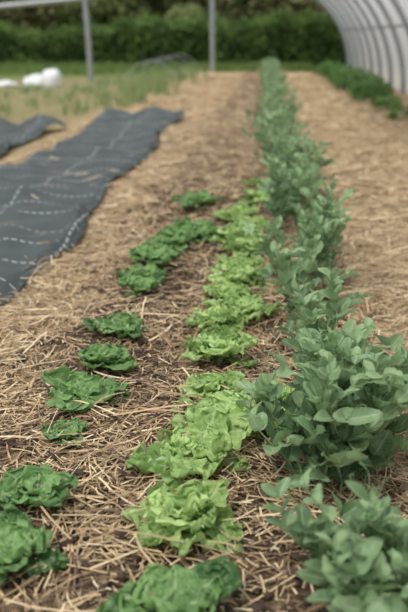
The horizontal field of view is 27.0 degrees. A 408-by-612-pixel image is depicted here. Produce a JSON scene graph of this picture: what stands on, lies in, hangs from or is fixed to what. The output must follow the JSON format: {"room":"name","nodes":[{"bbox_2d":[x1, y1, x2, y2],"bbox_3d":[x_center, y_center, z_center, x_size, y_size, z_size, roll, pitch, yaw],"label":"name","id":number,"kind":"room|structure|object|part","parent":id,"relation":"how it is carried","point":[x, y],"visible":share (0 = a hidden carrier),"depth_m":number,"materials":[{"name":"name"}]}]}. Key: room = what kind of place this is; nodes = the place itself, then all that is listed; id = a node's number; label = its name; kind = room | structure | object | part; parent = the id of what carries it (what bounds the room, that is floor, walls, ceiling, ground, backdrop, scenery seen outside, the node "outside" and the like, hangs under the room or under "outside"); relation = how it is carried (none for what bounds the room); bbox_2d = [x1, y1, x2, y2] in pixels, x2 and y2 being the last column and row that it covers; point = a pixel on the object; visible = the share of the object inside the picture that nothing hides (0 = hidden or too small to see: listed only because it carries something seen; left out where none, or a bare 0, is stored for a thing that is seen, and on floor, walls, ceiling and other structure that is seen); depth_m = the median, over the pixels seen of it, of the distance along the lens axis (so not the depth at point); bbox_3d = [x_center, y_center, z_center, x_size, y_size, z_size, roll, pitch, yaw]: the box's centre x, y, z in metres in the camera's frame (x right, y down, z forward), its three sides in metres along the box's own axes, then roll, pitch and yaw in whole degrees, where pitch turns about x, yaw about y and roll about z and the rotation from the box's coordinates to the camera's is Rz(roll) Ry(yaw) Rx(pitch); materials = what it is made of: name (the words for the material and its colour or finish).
{"room":"greenhouse","nodes":[
{"label":"greenhouse","id":0,"kind":"room"},
{"bbox_2d":[0,26,407,611],"bbox_3d":[4.011,-16.611,50.699,120.000,3.340,113.000,1,18,4],"label":"ground","id":1,"kind":"structure","parent":0,"point":[52,131],"depth_m":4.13,"materials":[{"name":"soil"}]},
{"bbox_2d":[0,80,17,87],"bbox_3d":[-4.768,-5.370,20.539,0.564,0.161,0.404,1,18,4],"label":"plastic sack","id":2,"kind":"object","parent":1,"relation":"on","point":[6,83],"visible":0.88,"depth_m":20.41,"materials":[{"name":"white plastic"}]},
{"bbox_2d":[0,0,37,24],"bbox_3d":[-12.752,-17.268,44.314,9.069,8.850,8.545,-8,19,-23],"label":"broadleaf tree","id":3,"kind":"object","parent":1,"relation":"on","point":[3,17],"visible":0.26,"depth_m":43.61,"materials":[{"name":"green plant"}]},
{"bbox_2d":[23,74,41,86],"bbox_3d":[-4.154,-5.600,21.068,0.656,0.305,0.555,1,18,4],"label":"plastic sack","id":4,"kind":"object","parent":1,"relation":"on","point":[35,78],"visible":0.56,"depth_m":20.89,"materials":[{"name":"white plastic"}]},
{"bbox_2d":[0,114,67,155],"bbox_3d":[-2.938,-1.541,8.529,1.852,0.222,6.703,1,18,4],"label":"fabric","id":5,"kind":"object","parent":1,"relation":"on","point":[11,134],"visible":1,"depth_m":10.67,"materials":[{"name":"grey fabric"}]},
{"bbox_2d":[0,503,69,585],"bbox_3d":[-0.470,0.578,1.981,0.247,0.124,0.230,-12,21,-33],"label":"lettuce","id":6,"kind":"object","parent":1,"relation":"on","point":[19,540],"visible":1,"depth_m":1.99,"materials":[{"name":"green plant"}]},
{"bbox_2d":[0,463,77,509],"bbox_3d":[-0.448,0.481,2.250,0.221,0.097,0.217,2,18,7],"label":"lettuce","id":7,"kind":"object","parent":1,"relation":"on","point":[19,485],"visible":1,"depth_m":2.23,"materials":[{"name":"green plant"}]},
{"bbox_2d":[0,0,89,31],"bbox_3d":[-9.562,-18.483,44.835,7.629,10.699,7.962,-11,21,-32],"label":"broadleaf tree","id":8,"kind":"object","parent":1,"relation":"on","point":[46,16],"visible":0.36,"depth_m":43.95,"materials":[{"name":"green plant"}]},
{"bbox_2d":[40,69,60,87],"bbox_3d":[-3.753,-5.582,20.848,0.459,0.457,0.399,8,20,24],"label":"plastic sack","id":9,"kind":"object","parent":1,"relation":"on","point":[50,77],"visible":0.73,"depth_m":20.72,"materials":[{"name":"white plastic"}]},
{"bbox_2d":[40,417,88,446],"bbox_3d":[-0.420,0.395,2.602,0.146,0.069,0.161,-5,18,-15],"label":"lettuce","id":10,"kind":"object","parent":1,"relation":"on","point":[82,426],"visible":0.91,"depth_m":2.61,"materials":[{"name":"green plant"}]},
{"bbox_2d":[41,366,129,411],"bbox_3d":[-0.419,0.292,2.838,0.268,0.140,0.292,16,22,40],"label":"lettuce","id":11,"kind":"object","parent":1,"relation":"on","point":[68,385],"visible":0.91,"depth_m":2.85,"materials":[{"name":"green plant"}]},
{"bbox_2d":[0,107,184,305],"bbox_3d":[-1.272,-1.305,7.834,1.360,0.173,11.108,1,18,3],"label":"fabric","id":12,"kind":"object","parent":1,"relation":"on","point":[23,216],"visible":0.99,"depth_m":6.92,"materials":[{"name":"grey fabric"}]},
{"bbox_2d":[52,0,153,29],"bbox_3d":[-5.001,-17.058,44.784,7.000,7.888,5.306,-8,20,-24],"label":"broadleaf tree","id":13,"kind":"object","parent":1,"relation":"on","point":[113,9],"visible":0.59,"depth_m":43.79,"materials":[{"name":"green plant"}]},
{"bbox_2d":[0,62,209,118],"bbox_3d":[-2.221,-5.299,19.914,4.521,0.520,16.421,1,18,4],"label":"plants","id":14,"kind":"object","parent":1,"relation":"on","point":[159,86],"visible":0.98,"depth_m":17.80,"materials":[{"name":"green plant"}]},
{"bbox_2d":[0,0,214,82],"bbox_3d":[-3.964,-8.580,25.471,8.204,3.502,6.813,1,18,4],"label":"frame","id":15,"kind":"object","parent":1,"relation":"on","point":[33,3],"visible":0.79,"depth_m":22.34,"materials":[{"name":"metal"}]},
{"bbox_3d":[-4.340,-8.035,22.200,7.815,0.898,0.146,1,18,4],"label":"cross rail","id":16,"kind":"part","parent":15,"relation":"part of","materials":[{"name":"metal"}]},
{"bbox_3d":[-3.067,-6.983,22.435,0.229,2.305,0.147,1,18,4],"label":"post","id":17,"kind":"part","parent":15,"relation":"part of","materials":[{"name":"metal"}]},
{"bbox_3d":[0.270,-9.489,28.319,0.209,3.502,0.166,1,18,4],"label":"post","id":18,"kind":"part","parent":15,"relation":"part of","materials":[{"name":"metal"}]},
{"bbox_2d":[78,343,136,370],"bbox_3d":[-0.367,0.200,3.175,0.204,0.100,0.222,-6,19,-18],"label":"lettuce","id":19,"kind":"object","parent":1,"relation":"on","point":[117,355],"visible":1,"depth_m":3.14,"materials":[{"name":"green plant"}]},
{"bbox_2d":[83,312,147,337],"bbox_3d":[-0.369,0.083,3.538,0.266,0.107,0.255,2,18,7],"label":"lettuce","id":20,"kind":"object","parent":1,"relation":"on","point":[123,327],"visible":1,"depth_m":3.51,"materials":[{"name":"green plant"}]},
{"bbox_2d":[115,262,166,277],"bbox_3d":[-0.330,-0.167,4.411,0.248,0.110,0.242,-7,19,-21],"label":"lettuce","id":21,"kind":"object","parent":1,"relation":"on","point":[137,269],"visible":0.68,"depth_m":4.37,"materials":[{"name":"green plant"}]},
{"bbox_2d":[118,274,164,298],"bbox_3d":[-0.308,-0.099,4.115,0.212,0.108,0.230,-9,20,-25],"label":"lettuce","id":22,"kind":"object","parent":1,"relation":"on","point":[138,283],"visible":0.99,"depth_m":4.08,"materials":[{"name":"green plant"}]},
{"bbox_2d":[111,0,179,23],"bbox_3d":[-3.024,-19.657,52.288,7.307,7.567,7.755,13,22,36],"label":"broadleaf tree","id":23,"kind":"object","parent":1,"relation":"on","point":[147,0],"visible":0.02,"depth_m":49.65,"materials":[{"name":"green plant"}]},
{"bbox_2d":[125,60,177,83],"bbox_3d":[-1.267,-5.559,20.432,1.317,0.669,0.018,1,18,4],"label":"hoop","id":24,"kind":"object","parent":1,"relation":"on","point":[149,60],"visible":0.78,"depth_m":20.37,"materials":[{"name":"metal"}]},
{"bbox_2d":[128,240,174,253],"bbox_3d":[-0.309,-0.307,4.776,0.260,0.109,0.236,15,23,39],"label":"lettuce","id":25,"kind":"object","parent":1,"relation":"on","point":[155,242],"visible":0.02,"depth_m":4.80,"materials":[{"name":"green plant"}]},
{"bbox_2d":[128,244,181,264],"bbox_3d":[-0.249,-0.263,4.602,0.284,0.126,0.316,13,22,36],"label":"lettuce","id":26,"kind":"object","parent":1,"relation":"on","point":[155,254],"visible":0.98,"depth_m":4.57,"materials":[{"name":"green plant"}]},
{"bbox_2d":[0,59,314,74],"bbox_3d":[-1.226,-8.293,29.397,25.159,0.463,5.894,1,18,4],"label":"grass verge","id":27,"kind":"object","parent":1,"relation":"on","point":[237,66],"visible":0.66,"depth_m":29.33,"materials":[{"name":"green plant"}]},
{"bbox_2d":[139,58,186,81],"bbox_3d":[-1.103,-6.226,22.522,1.317,0.669,0.018,1,18,4],"label":"hoop","id":28,"kind":"object","parent":1,"relation":"on","point":[157,58],"visible":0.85,"depth_m":22.45,"materials":[{"name":"metal"}]},
{"bbox_2d":[94,555,241,611],"bbox_3d":[-0.075,0.629,1.749,0.295,0.122,0.306,2,18,7],"label":"lettuce","id":29,"kind":"object","parent":1,"relation":"on","point":[202,586],"visible":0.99,"depth_m":1.78,"materials":[{"name":"green plant"}]},
{"bbox_2d":[145,234,195,251],"bbox_3d":[-0.202,-0.350,4.882,0.282,0.142,0.305,5,18,15],"label":"lettuce","id":30,"kind":"object","parent":1,"relation":"on","point":[165,239],"visible":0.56,"depth_m":4.84,"materials":[{"name":"green plant"}]},
{"bbox_2d":[149,56,192,77],"bbox_3d":[-0.938,-6.893,24.612,1.317,0.669,0.018,1,18,4],"label":"hoop","id":31,"kind":"object","parent":1,"relation":"on","point":[167,56],"visible":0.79,"depth_m":24.54,"materials":[{"name":"metal"}]},
{"bbox_2d":[0,5,345,67],"bbox_3d":[-2.388,-10.545,33.307,42.159,2.392,3.115,1,18,4],"label":"clipped hedge","id":32,"kind":"object","parent":1,"relation":"on","point":[287,36],"visible":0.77,"depth_m":32.49,"materials":[{"name":"green plant"}]},
{"bbox_2d":[131,0,219,19],"bbox_3d":[-2.489,-18.502,45.052,8.733,10.605,5.712,2,18,5],"label":"broadleaf tree","id":33,"kind":"object","parent":1,"relation":"on","point":[155,7],"visible":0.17,"depth_m":45.66,"materials":[{"name":"green plant"}]},
{"bbox_2d":[120,469,243,556],"bbox_3d":[-0.055,0.519,2.144,0.287,0.162,0.343,-7,19,-20],"label":"lettuce","id":34,"kind":"object","parent":1,"relation":"on","point":[202,508],"visible":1,"depth_m":2.11,"materials":[{"name":"green plant"}]},
{"bbox_2d":[156,224,211,245],"bbox_3d":[-0.145,-0.409,5.103,0.304,0.139,0.279,-12,21,-32],"label":"lettuce","id":35,"kind":"object","parent":1,"relation":"on","point":[182,230],"visible":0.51,"depth_m":5.12,"materials":[{"name":"green plant"}]},
{"bbox_2d":[162,216,215,228],"bbox_3d":[-0.077,-0.486,5.387,0.345,0.137,0.335,16,24,40],"label":"lettuce","id":36,"kind":"object","parent":1,"relation":"on","point":[185,220],"visible":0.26,"depth_m":5.40,"materials":[{"name":"green plant"}]},
{"bbox_2d":[126,403,251,480],"bbox_3d":[-0.021,0.404,2.433,0.311,0.155,0.371,12,21,33],"label":"lettuce","id":37,"kind":"object","parent":1,"relation":"on","point":[209,441],"visible":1,"depth_m":2.41,"materials":[{"name":"green plant"}]},
{"bbox_2d":[170,190,221,207],"bbox_3d":[-0.068,-0.763,6.149,0.331,0.146,0.325,-9,20,-27],"label":"lettuce","id":38,"kind":"object","parent":1,"relation":"on","point":[191,199],"visible":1,"depth_m":6.08,"materials":[{"name":"green plant"}]},
{"bbox_2d":[0,178,407,611],"bbox_3d":[0.042,-0.142,4.371,1.486,0.129,6.020,1,18,4],"label":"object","id":39,"kind":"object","parent":1,"relation":"on","point":[268,596],"visible":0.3,"depth_m":2.91,"materials":[{"name":"brown soil"}]},
{"bbox_2d":[156,0,255,24],"bbox_3d":[0.511,-17.305,42.513,8.640,10.014,7.214,-4,18,-11],"label":"broadleaf tree","id":40,"kind":"object","parent":1,"relation":"on","point":[193,8],"visible":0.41,"depth_m":42.25,"materials":[{"name":"green plant"}]},
{"bbox_2d":[189,223,225,239],"bbox_3d":[0.026,-0.441,5.188,0.261,0.131,0.275,3,18,11],"label":"lettuce","id":41,"kind":"object","parent":1,"relation":"on","point":[204,233],"visible":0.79,"depth_m":5.11,"materials":[{"name":"green plant"}]},
{"bbox_2d":[184,0,230,11],"bbox_3d":[0.206,-19.022,49.747,5.785,8.113,6.038,6,19,17],"label":"broadleaf tree","id":42,"kind":"object","parent":1,"relation":"on","point":[201,1],"visible":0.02,"depth_m":48.19,"materials":[{"name":"green plant"}]},
{"bbox_2d":[177,369,249,404],"bbox_3d":[0.017,0.287,2.889,0.302,0.115,0.239,11,21,32],"label":"lettuce","id":43,"kind":"object","parent":1,"relation":"on","point":[206,384],"visible":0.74,"depth_m":2.89,"materials":[{"name":"green plant"}]},
{"bbox_2d":[184,304,247,331],"bbox_3d":[0.054,0.051,3.583,0.259,0.150,0.310,2,18,7],"label":"lettuce","id":44,"kind":"object","parent":1,"relation":"on","point":[217,315],"visible":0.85,"depth_m":3.54,"materials":[{"name":"green plant"}]},
{"bbox_2d":[181,325,258,366],"bbox_3d":[0.060,0.162,3.249,0.292,0.149,0.268,0,18,1],"label":"lettuce","id":45,"kind":"object","parent":1,"relation":"on","point":[214,342],"visible":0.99,"depth_m":3.21,"materials":[{"name":"green plant"}]},
{"bbox_2d":[190,278,251,306],"bbox_3d":[0.122,-0.058,3.982,0.269,0.128,0.334,7,20,26],"label":"lettuce","id":46,"kind":"object","parent":1,"relation":"on","point":[221,288],"visible":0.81,"depth_m":3.94,"materials":[{"name":"green plant"}]},
{"bbox_2d":[168,390,279,432],"bbox_3d":[0.077,0.349,2.636,0.375,0.147,0.307,0,18,-1],"label":"lettuce","id":47,"kind":"object","parent":1,"relation":"on","point":[225,398],"visible":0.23,"depth_m":2.65,"materials":[{"name":"green plant"}]},
{"bbox_2d":[209,218,254,242],"bbox_3d":[0.174,-0.432,5.055,0.343,0.165,0.287,12,21,34],"label":"lettuce","id":48,"kind":"object","parent":1,"relation":"on","point":[235,227],"visible":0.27,"depth_m":5.03,"materials":[{"name":"green plant"}]},
{"bbox_2d":[207,254,265,276],"bbox_3d":[0.160,-0.205,4.510,0.375,0.145,0.297,15,23,39],"label":"lettuce","id":49,"kind":"object","parent":1,"relation":"on","point":[258,260],"visible":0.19,"depth_m":4.51,"materials":[{"name":"green plant"}]},
{"bbox_2d":[206,259,272,290],"bbox_3d":[0.175,-0.144,4.222,0.324,0.142,0.286,-1,18,-2],"label":"lettuce","id":50,"kind":"object","parent":1,"relation":"on","point":[238,270],"visible":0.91,"depth_m":4.17,"materials":[{"name":"green plant"}]},
{"bbox_2d":[212,203,266,221],"bbox_3d":[0.221,-0.630,5.792,0.352,0.139,0.289,-4,18,-13],"label":"lettuce","id":51,"kind":"object","parent":1,"relation":"on","point":[245,208],"visible":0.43,"depth_m":5.77,"materials":[{"name":"green plant"}]},
{"bbox_2d":[203,292,282,322],"bbox_3d":[0.166,0.006,3.765,0.326,0.131,0.272,-13,22,-35],"label":"lettuce","id":52,"kind":"object","parent":1,"relation":"on","point":[254,303],"visible":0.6,"depth_m":3.75,"materials":[{"name":"green plant"}]},
{"bbox_2d":[221,230,264,256],"bbox_3d":[0.236,-0.342,4.828,0.294,0.157,0.269,-13,22,-36],"label":"lettuce","id":53,"kind":"object","parent":1,"relation":"on","point":[239,240],"visible":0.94,"depth_m":4.77,"materials":[{"name":"green plant"}]},
{"bbox_2d":[237,189,270,203],"bbox_3d":[0.384,-0.796,6.255,0.260,0.132,0.292,4,18,12],"label":"lettuce","id":54,"kind":"object","parent":1,"relation":"on","point":[257,196],"visible":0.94,"depth_m":6.21,"materials":[{"name":"green plant"}]},
{"bbox_2d":[229,211,280,233],"bbox_3d":[0.304,-0.518,5.437,0.371,0.157,0.310,13,22,35],"label":"lettuce","id":55,"kind":"object","parent":1,"relation":"on","point":[255,220],"visible":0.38,"depth_m":5.46,"materials":[{"name":"green plant"}]},
{"bbox_2d":[242,177,271,185],"bbox_3d":[0.475,-1.002,6.931,0.314,0.125,0.248,4,18,14],"label":"lettuce","id":56,"kind":"object","parent":1,"relation":"on","point":[254,181],"visible":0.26,"depth_m":6.86,"materials":[{"name":"green plant"}]},
{"bbox_2d":[228,377,294,410],"bbox_3d":[0.200,0.305,2.823,0.232,0.117,0.261,-5,18,-16],"label":"lettuce","id":57,"kind":"object","parent":1,"relation":"on","point":[232,385],"visible":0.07,"depth_m":2.82,"materials":[{"name":"green plant"}]},
{"bbox_2d":[207,0,322,23],"bbox_3d":[3.906,-16.001,42.993,6.667,6.904,7.076,13,22,35],"label":"broadleaf tree","id":58,"kind":"object","parent":1,"relation":"on","point":[264,7],"visible":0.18,"depth_m":41.81,"materials":[{"name":"green plant"}]},
{"bbox_2d":[261,0,327,14],"bbox_3d":[6.365,-17.306,42.351,7.132,10.002,7.443,15,23,38],"label":"broadleaf tree","id":59,"kind":"object","parent":1,"relation":"on","point":[317,7],"visible":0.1,"depth_m":41.38,"materials":[{"name":"green plant"}]},
{"bbox_2d":[233,57,407,611],"bbox_3d":[1.245,-3.873,15.211,0.879,0.622,28.797,1,18,4],"label":"row of pea plants","id":60,"kind":"object","parent":1,"relation":"on","point":[353,396],"visible":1,"depth_m":2.32,"materials":[{"name":"green plant"}]},
{"bbox_2d":[312,60,407,120],"bbox_3d":[3.585,-5.353,19.954,1.233,0.610,17.815,1,18,3],"label":"plant row","id":61,"kind":"object","parent":1,"relation":"on","point":[362,84],"visible":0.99,"depth_m":16.50,"materials":[{"name":"green plant"}]},
{"bbox_2d":[317,0,407,93],"bbox_3d":[3.313,-6.571,19.747,2.372,3.073,24.400,1,18,4],"label":"polytunnel","id":62,"kind":"object","parent":1,"relation":"on","point":[374,33],"visible":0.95,"depth_m":21.22,"materials":[{"name":"plastic"}]}
]}

